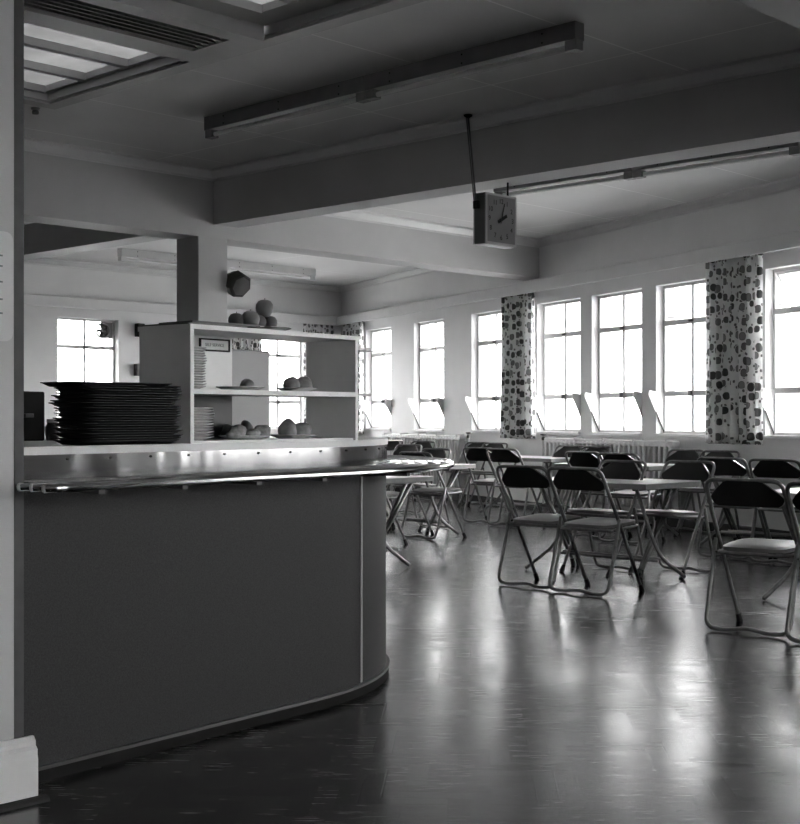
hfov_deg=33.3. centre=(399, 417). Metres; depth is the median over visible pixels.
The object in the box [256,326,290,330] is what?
plate
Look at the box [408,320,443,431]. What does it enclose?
window
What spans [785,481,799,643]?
folding chair
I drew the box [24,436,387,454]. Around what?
countertop
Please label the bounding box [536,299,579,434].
window
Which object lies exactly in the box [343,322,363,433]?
curtain
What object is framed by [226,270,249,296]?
loudspeaker
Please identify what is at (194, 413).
plate
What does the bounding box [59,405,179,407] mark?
tray
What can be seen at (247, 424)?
pastry
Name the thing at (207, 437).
plate
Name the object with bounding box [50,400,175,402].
tray
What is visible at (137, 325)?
bell
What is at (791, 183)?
trim
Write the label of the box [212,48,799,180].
trim
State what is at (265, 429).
pastry
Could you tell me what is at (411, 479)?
folding table
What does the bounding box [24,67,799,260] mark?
ceiling beam
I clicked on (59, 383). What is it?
tray
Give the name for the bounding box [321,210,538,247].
trim
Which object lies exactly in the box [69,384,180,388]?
tray
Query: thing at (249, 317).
apple
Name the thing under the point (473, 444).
folding chair
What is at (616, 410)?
window
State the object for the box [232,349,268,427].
refrigerator
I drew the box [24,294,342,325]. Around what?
trim
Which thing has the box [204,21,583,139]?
fluorescent light
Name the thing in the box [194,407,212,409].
plate
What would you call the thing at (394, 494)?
folding chair
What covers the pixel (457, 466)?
folding table
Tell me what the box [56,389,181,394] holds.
tray
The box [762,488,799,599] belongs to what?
folding table
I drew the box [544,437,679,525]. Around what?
radiator
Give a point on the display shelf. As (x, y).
(166, 352)
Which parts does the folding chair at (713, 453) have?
seat frame, seat, leg, backrest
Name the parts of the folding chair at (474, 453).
backrest, seat frame, leg, seat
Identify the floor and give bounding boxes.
[0,495,799,823]
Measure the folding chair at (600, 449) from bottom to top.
0.810 m
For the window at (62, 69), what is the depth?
8.66 m
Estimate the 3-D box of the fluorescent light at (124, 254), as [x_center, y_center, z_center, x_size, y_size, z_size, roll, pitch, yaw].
[-2.409,-2.078,18.195,0.104,0.165,3.339,0,0,44]
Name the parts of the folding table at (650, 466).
leg, leg, leg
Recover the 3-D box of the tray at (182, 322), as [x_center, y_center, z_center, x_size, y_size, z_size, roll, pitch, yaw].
[-0.743,-0.330,4.831,0.250,0.007,0.290,0,0,38]
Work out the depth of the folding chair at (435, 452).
13.44 m
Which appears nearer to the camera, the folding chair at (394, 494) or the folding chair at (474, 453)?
the folding chair at (394, 494)
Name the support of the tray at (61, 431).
on the tray at (145, 433)
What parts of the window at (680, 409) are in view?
sill, pane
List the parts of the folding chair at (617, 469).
seat, seat frame, leg, backrest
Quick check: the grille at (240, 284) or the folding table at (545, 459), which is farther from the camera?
the folding table at (545, 459)
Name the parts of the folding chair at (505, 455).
backrest, leg, seat frame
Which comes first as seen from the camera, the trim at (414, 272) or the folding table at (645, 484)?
the folding table at (645, 484)
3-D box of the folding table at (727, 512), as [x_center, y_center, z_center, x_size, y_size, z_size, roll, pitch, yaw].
[3.211,0.780,11.386,1.211,0.670,0.700,0,0,44]
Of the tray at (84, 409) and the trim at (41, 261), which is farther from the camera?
the trim at (41, 261)
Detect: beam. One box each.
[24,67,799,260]
[24,151,538,280]
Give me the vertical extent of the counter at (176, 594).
1.022 m
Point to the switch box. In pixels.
(136, 366)
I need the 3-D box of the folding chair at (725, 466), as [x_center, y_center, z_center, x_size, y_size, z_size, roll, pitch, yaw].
[2.667,0.712,10.686,0.479,0.810,0.485,0,0,41]
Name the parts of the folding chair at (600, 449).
backrest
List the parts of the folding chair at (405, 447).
leg, backrest, frame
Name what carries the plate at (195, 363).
on the plate
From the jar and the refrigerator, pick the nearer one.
the jar
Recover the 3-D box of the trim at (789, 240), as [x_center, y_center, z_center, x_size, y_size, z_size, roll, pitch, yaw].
[3.369,-1.576,12.257,0.190,0.142,21.567,0,0,-24]
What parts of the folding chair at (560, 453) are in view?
leg, backrest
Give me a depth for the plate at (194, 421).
4.75 m
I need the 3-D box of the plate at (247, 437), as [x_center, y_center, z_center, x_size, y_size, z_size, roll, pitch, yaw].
[-0.584,0.072,5.018,0.200,0.016,0.200,0,0,38]
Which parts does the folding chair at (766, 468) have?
leg, backrest, seat frame, seat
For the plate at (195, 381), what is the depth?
4.76 m
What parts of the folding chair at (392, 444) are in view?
backrest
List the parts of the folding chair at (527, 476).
backrest, leg, seat frame, seat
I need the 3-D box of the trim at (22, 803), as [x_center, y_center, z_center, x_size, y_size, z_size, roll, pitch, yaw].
[-2.784,1.102,2.038,0.026,0.016,5.100,0,0,44]
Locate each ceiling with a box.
[24,0,799,168]
[24,149,799,286]
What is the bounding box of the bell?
[135,323,144,336]
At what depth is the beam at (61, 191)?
12.48 m
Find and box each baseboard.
[0,735,37,803]
[386,485,791,539]
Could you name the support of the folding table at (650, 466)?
on the floor
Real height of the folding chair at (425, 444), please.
0.810 m
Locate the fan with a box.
[94,322,111,338]
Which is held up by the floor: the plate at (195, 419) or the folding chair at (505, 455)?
the folding chair at (505, 455)
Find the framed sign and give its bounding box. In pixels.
[199,338,229,351]
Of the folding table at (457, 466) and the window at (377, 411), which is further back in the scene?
the window at (377, 411)
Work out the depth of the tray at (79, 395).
4.40 m
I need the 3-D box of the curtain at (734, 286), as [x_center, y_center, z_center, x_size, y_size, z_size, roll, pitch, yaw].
[3.158,-0.638,12.686,0.124,1.779,0.842,0,0,-24]
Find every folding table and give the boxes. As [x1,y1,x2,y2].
[386,463,475,534]
[386,475,432,566]
[479,455,569,513]
[525,477,699,578]
[554,463,678,535]
[700,468,799,545]
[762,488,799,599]
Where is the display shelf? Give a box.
[138,324,371,442]
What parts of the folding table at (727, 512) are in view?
leg, leg, leg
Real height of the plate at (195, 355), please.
0.014 m
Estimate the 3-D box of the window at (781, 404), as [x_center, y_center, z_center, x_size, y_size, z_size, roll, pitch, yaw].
[3.681,-0.595,12.016,0.390,1.580,0.985,0,0,-24]
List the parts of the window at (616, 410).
sill, pane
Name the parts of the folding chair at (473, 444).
leg, backrest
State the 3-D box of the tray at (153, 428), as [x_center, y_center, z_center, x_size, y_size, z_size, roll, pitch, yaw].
[-0.954,0.039,4.525,0.215,0.014,0.415,0,0,40]
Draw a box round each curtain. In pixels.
[232,338,261,350]
[303,324,333,422]
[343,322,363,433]
[500,292,535,438]
[705,253,762,444]
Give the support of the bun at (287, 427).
on the plate at (273, 435)
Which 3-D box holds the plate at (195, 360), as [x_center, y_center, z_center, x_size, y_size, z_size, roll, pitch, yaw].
[-0.774,-0.201,4.795,0.164,0.014,0.164,0,0,38]
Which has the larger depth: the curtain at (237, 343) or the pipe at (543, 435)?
the curtain at (237, 343)
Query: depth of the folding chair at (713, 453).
12.63 m
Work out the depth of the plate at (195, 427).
4.75 m
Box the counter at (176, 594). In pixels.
[17,436,454,782]
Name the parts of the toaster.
lever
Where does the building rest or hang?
on the ground
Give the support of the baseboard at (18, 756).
attached to the wall at (11, 11)
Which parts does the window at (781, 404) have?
stay arm, sill, vent sash, pane, vent pane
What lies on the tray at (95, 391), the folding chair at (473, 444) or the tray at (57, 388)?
the tray at (57, 388)
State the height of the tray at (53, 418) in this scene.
0.014 m
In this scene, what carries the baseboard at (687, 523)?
attached to the wall at (779, 213)
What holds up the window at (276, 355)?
in the wall at (40, 322)
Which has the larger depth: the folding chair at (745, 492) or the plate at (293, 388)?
the folding chair at (745, 492)
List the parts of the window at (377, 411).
sill, pane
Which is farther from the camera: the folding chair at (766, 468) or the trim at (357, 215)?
the trim at (357, 215)
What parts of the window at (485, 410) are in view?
sill, frame, pane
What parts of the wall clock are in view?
hanging rod, plate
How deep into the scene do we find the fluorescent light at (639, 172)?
10.99 m
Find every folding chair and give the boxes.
[386,491,407,543]
[387,440,402,496]
[387,444,421,515]
[389,441,435,502]
[390,448,450,530]
[399,451,466,539]
[443,442,489,505]
[457,442,507,507]
[462,447,518,523]
[486,448,546,526]
[496,465,589,588]
[531,445,585,514]
[547,466,644,595]
[558,446,612,513]
[559,460,646,576]
[565,451,631,537]
[597,452,665,543]
[628,460,715,578]
[640,449,704,534]
[673,450,739,538]
[697,457,771,559]
[704,477,799,636]
[748,458,799,564]
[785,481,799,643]
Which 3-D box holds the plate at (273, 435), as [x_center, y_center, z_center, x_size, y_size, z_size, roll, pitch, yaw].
[-0.419,0.072,5.229,0.190,0.016,0.190,0,0,38]
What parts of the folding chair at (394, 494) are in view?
seat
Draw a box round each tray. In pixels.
[40,381,171,387]
[49,402,174,406]
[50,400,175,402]
[51,394,176,397]
[51,422,177,424]
[52,432,177,436]
[53,418,177,419]
[53,439,178,444]
[54,387,180,390]
[54,412,180,416]
[54,420,179,424]
[54,427,180,431]
[55,407,180,411]
[55,410,181,412]
[55,425,182,427]
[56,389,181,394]
[56,392,181,395]
[56,397,180,400]
[56,415,180,417]
[56,430,181,432]
[56,437,180,440]
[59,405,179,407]
[63,434,182,437]
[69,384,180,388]
[141,322,246,327]
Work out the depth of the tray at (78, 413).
4.38 m
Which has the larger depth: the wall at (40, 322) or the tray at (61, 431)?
the wall at (40, 322)
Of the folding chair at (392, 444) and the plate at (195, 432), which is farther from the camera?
the folding chair at (392, 444)
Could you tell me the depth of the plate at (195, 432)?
4.75 m
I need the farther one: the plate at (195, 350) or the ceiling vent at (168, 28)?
the ceiling vent at (168, 28)
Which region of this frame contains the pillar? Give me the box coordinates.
[177,236,226,322]
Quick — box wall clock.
[464,114,515,248]
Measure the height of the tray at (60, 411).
0.014 m
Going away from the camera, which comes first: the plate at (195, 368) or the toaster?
the plate at (195, 368)
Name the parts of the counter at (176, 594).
panel, tray rail, tray rail, tray rail, tray rail, tray rail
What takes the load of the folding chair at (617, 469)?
on the floor
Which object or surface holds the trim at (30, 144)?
attached to the ceiling at (625, 41)
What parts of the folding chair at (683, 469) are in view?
seat, seat frame, leg, backrest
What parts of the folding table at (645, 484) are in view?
leg, leg, leg, leg, leg, leg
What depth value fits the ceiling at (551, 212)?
13.85 m
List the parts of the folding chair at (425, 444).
leg, backrest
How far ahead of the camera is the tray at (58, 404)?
4.36 m
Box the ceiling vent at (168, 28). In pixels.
[24,0,263,62]
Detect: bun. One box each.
[240,379,254,385]
[278,418,296,434]
[283,376,299,389]
[295,422,311,434]
[297,376,312,387]
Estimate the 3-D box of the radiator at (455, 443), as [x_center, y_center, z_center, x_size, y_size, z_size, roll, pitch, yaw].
[0.306,0.664,19.006,0.126,0.891,2.600,0,0,-24]
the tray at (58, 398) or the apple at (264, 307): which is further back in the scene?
the apple at (264, 307)
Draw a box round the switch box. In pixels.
[134,364,138,375]
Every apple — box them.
[228,312,243,323]
[242,309,259,324]
[256,298,272,316]
[258,314,265,325]
[265,316,277,325]
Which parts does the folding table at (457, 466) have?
leg, leg, leg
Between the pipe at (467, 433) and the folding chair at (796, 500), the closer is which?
the folding chair at (796, 500)
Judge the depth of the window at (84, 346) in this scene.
18.72 m
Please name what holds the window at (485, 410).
in the wall at (779, 213)
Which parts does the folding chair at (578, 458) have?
backrest, leg, seat frame, seat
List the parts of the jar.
lid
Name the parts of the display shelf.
panel, panel, panel, board, panel, shelf, shelf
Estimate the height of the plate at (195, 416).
0.014 m
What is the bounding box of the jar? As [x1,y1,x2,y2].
[46,419,58,440]
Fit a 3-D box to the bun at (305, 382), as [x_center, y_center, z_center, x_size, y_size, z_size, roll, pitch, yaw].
[-0.383,-0.135,5.275,0.077,0.058,0.079,0,0,-4]
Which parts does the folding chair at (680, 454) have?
leg, backrest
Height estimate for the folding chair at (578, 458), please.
0.810 m
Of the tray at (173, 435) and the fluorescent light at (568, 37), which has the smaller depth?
the tray at (173, 435)
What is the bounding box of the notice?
[0,231,12,340]
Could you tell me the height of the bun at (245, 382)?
0.042 m
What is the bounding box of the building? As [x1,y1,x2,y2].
[58,385,294,427]
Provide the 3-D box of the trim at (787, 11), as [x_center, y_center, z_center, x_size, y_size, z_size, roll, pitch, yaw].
[0.535,-2.045,4.325,0.358,0.690,12.994,0,0,44]
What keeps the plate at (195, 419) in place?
on the plate at (194, 421)
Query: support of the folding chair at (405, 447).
on the floor
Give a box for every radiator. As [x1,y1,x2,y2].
[382,433,465,499]
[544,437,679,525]
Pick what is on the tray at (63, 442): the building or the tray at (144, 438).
the tray at (144, 438)
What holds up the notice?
attached to the wall at (11, 11)
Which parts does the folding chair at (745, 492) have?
backrest, leg, seat frame, seat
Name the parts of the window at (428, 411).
sill, frame, pane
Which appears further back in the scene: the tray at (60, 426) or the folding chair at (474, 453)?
the folding chair at (474, 453)
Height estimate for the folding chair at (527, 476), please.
0.810 m
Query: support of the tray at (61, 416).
on the tray at (53, 418)
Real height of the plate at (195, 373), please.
0.014 m
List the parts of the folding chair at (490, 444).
seat, seat frame, leg, backrest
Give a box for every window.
[24,0,427,109]
[58,317,114,381]
[269,341,300,429]
[364,328,390,430]
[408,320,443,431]
[465,311,501,432]
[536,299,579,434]
[584,289,641,435]
[648,280,705,437]
[763,265,799,439]
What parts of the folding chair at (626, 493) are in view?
backrest, leg, seat frame, seat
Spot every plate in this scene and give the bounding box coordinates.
[194,349,205,351]
[194,354,205,356]
[194,359,206,361]
[194,362,205,364]
[194,367,205,369]
[194,372,205,374]
[194,380,205,382]
[194,385,205,388]
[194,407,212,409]
[194,410,212,412]
[194,413,214,414]
[194,415,213,417]
[194,418,212,420]
[194,421,212,422]
[194,423,213,425]
[194,426,213,428]
[194,428,212,430]
[194,431,213,433]
[194,434,212,436]
[194,436,213,439]
[216,386,263,389]
[218,435,270,439]
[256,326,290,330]
[270,434,316,438]
[276,387,316,390]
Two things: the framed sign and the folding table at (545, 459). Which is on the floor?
the folding table at (545, 459)
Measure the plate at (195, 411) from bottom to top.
0.014 m
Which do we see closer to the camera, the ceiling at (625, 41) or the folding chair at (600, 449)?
the ceiling at (625, 41)
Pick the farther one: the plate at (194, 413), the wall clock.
the wall clock
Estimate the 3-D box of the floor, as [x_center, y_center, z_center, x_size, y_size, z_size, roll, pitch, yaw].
[-0.033,1.170,8.507,20.525,0.120,18.829,0,0,44]
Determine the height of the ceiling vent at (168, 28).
0.125 m
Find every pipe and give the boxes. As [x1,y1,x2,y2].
[464,432,470,501]
[540,434,545,510]
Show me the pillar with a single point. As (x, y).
(201, 261)
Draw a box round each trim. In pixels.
[0,794,49,812]
[24,137,212,180]
[24,258,340,292]
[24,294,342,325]
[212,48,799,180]
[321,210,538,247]
[337,230,799,325]
[339,268,437,292]
[538,175,799,247]
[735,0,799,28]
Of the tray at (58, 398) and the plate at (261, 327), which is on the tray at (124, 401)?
the tray at (58, 398)
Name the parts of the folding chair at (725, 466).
backrest, leg, seat frame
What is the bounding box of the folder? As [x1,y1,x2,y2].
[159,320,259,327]
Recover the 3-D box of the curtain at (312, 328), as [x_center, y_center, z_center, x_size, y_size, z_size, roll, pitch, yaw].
[-1.320,-0.636,21.587,0.105,1.784,0.669,0,0,43]
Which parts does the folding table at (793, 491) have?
leg, leg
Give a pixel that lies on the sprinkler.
(35, 110)
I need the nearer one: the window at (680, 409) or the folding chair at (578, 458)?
the folding chair at (578, 458)
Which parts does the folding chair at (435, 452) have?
seat frame, seat, leg, backrest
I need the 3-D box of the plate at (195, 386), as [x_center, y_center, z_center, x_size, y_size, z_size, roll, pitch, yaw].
[-0.777,-0.109,4.792,0.164,0.014,0.164,0,0,38]
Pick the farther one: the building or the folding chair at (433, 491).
the building
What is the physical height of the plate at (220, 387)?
0.016 m
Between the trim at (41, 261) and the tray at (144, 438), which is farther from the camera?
the trim at (41, 261)
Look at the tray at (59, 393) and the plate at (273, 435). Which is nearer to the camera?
the tray at (59, 393)
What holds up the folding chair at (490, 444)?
on the floor
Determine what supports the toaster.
on the counter at (176, 594)
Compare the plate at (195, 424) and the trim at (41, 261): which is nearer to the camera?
the plate at (195, 424)
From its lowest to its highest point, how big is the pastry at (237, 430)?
0.052 m
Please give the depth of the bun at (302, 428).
5.22 m
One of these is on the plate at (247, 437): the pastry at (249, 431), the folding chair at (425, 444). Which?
the pastry at (249, 431)
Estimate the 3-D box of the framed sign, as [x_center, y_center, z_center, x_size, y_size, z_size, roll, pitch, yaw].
[-0.700,-0.275,5.047,0.008,0.048,0.156,0,0,38]
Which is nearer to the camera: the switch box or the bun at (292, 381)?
the bun at (292, 381)
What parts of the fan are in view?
mounting plate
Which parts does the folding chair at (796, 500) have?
leg, frame, backrest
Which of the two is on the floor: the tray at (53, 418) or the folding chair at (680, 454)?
the folding chair at (680, 454)
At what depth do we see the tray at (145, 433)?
4.38 m
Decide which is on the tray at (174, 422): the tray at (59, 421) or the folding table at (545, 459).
the tray at (59, 421)
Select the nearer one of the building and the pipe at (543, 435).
the pipe at (543, 435)
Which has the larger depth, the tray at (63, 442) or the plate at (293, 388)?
the plate at (293, 388)
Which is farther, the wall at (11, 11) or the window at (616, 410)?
the window at (616, 410)
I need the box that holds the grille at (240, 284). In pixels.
[233,277,248,294]
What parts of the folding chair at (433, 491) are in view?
backrest, leg, seat frame, seat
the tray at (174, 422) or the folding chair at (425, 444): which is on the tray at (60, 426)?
the tray at (174, 422)
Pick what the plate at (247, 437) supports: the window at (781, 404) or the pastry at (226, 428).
the pastry at (226, 428)
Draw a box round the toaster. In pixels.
[24,391,43,440]
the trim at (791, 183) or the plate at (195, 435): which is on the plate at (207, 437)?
the plate at (195, 435)
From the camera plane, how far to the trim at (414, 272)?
20.34 m
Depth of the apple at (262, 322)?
5.04 m
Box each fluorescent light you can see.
[117,248,315,280]
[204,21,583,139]
[493,142,799,195]
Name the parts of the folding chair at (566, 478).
backrest, leg, seat frame, seat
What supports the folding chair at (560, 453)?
on the floor
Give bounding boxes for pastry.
[220,424,231,437]
[226,424,246,438]
[241,420,253,428]
[246,429,260,434]
[254,425,270,437]
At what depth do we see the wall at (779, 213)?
15.19 m
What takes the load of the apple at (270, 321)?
on the plate at (261, 327)
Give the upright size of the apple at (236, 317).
0.064 m
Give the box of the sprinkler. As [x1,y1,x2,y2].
[31,107,39,114]
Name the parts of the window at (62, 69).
roof pane, pane frame, roof pane, pane frame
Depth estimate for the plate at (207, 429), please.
4.75 m
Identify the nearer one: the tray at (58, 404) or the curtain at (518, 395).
the tray at (58, 404)
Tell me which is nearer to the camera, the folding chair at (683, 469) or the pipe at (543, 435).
the folding chair at (683, 469)
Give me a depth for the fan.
18.90 m
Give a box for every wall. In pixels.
[0,0,23,740]
[24,264,340,438]
[341,188,799,530]
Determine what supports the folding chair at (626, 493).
on the floor
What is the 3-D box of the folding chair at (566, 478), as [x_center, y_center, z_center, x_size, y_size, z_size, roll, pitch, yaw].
[1.239,0.712,8.530,0.479,0.810,0.485,0,0,44]
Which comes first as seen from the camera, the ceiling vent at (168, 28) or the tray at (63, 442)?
the tray at (63, 442)

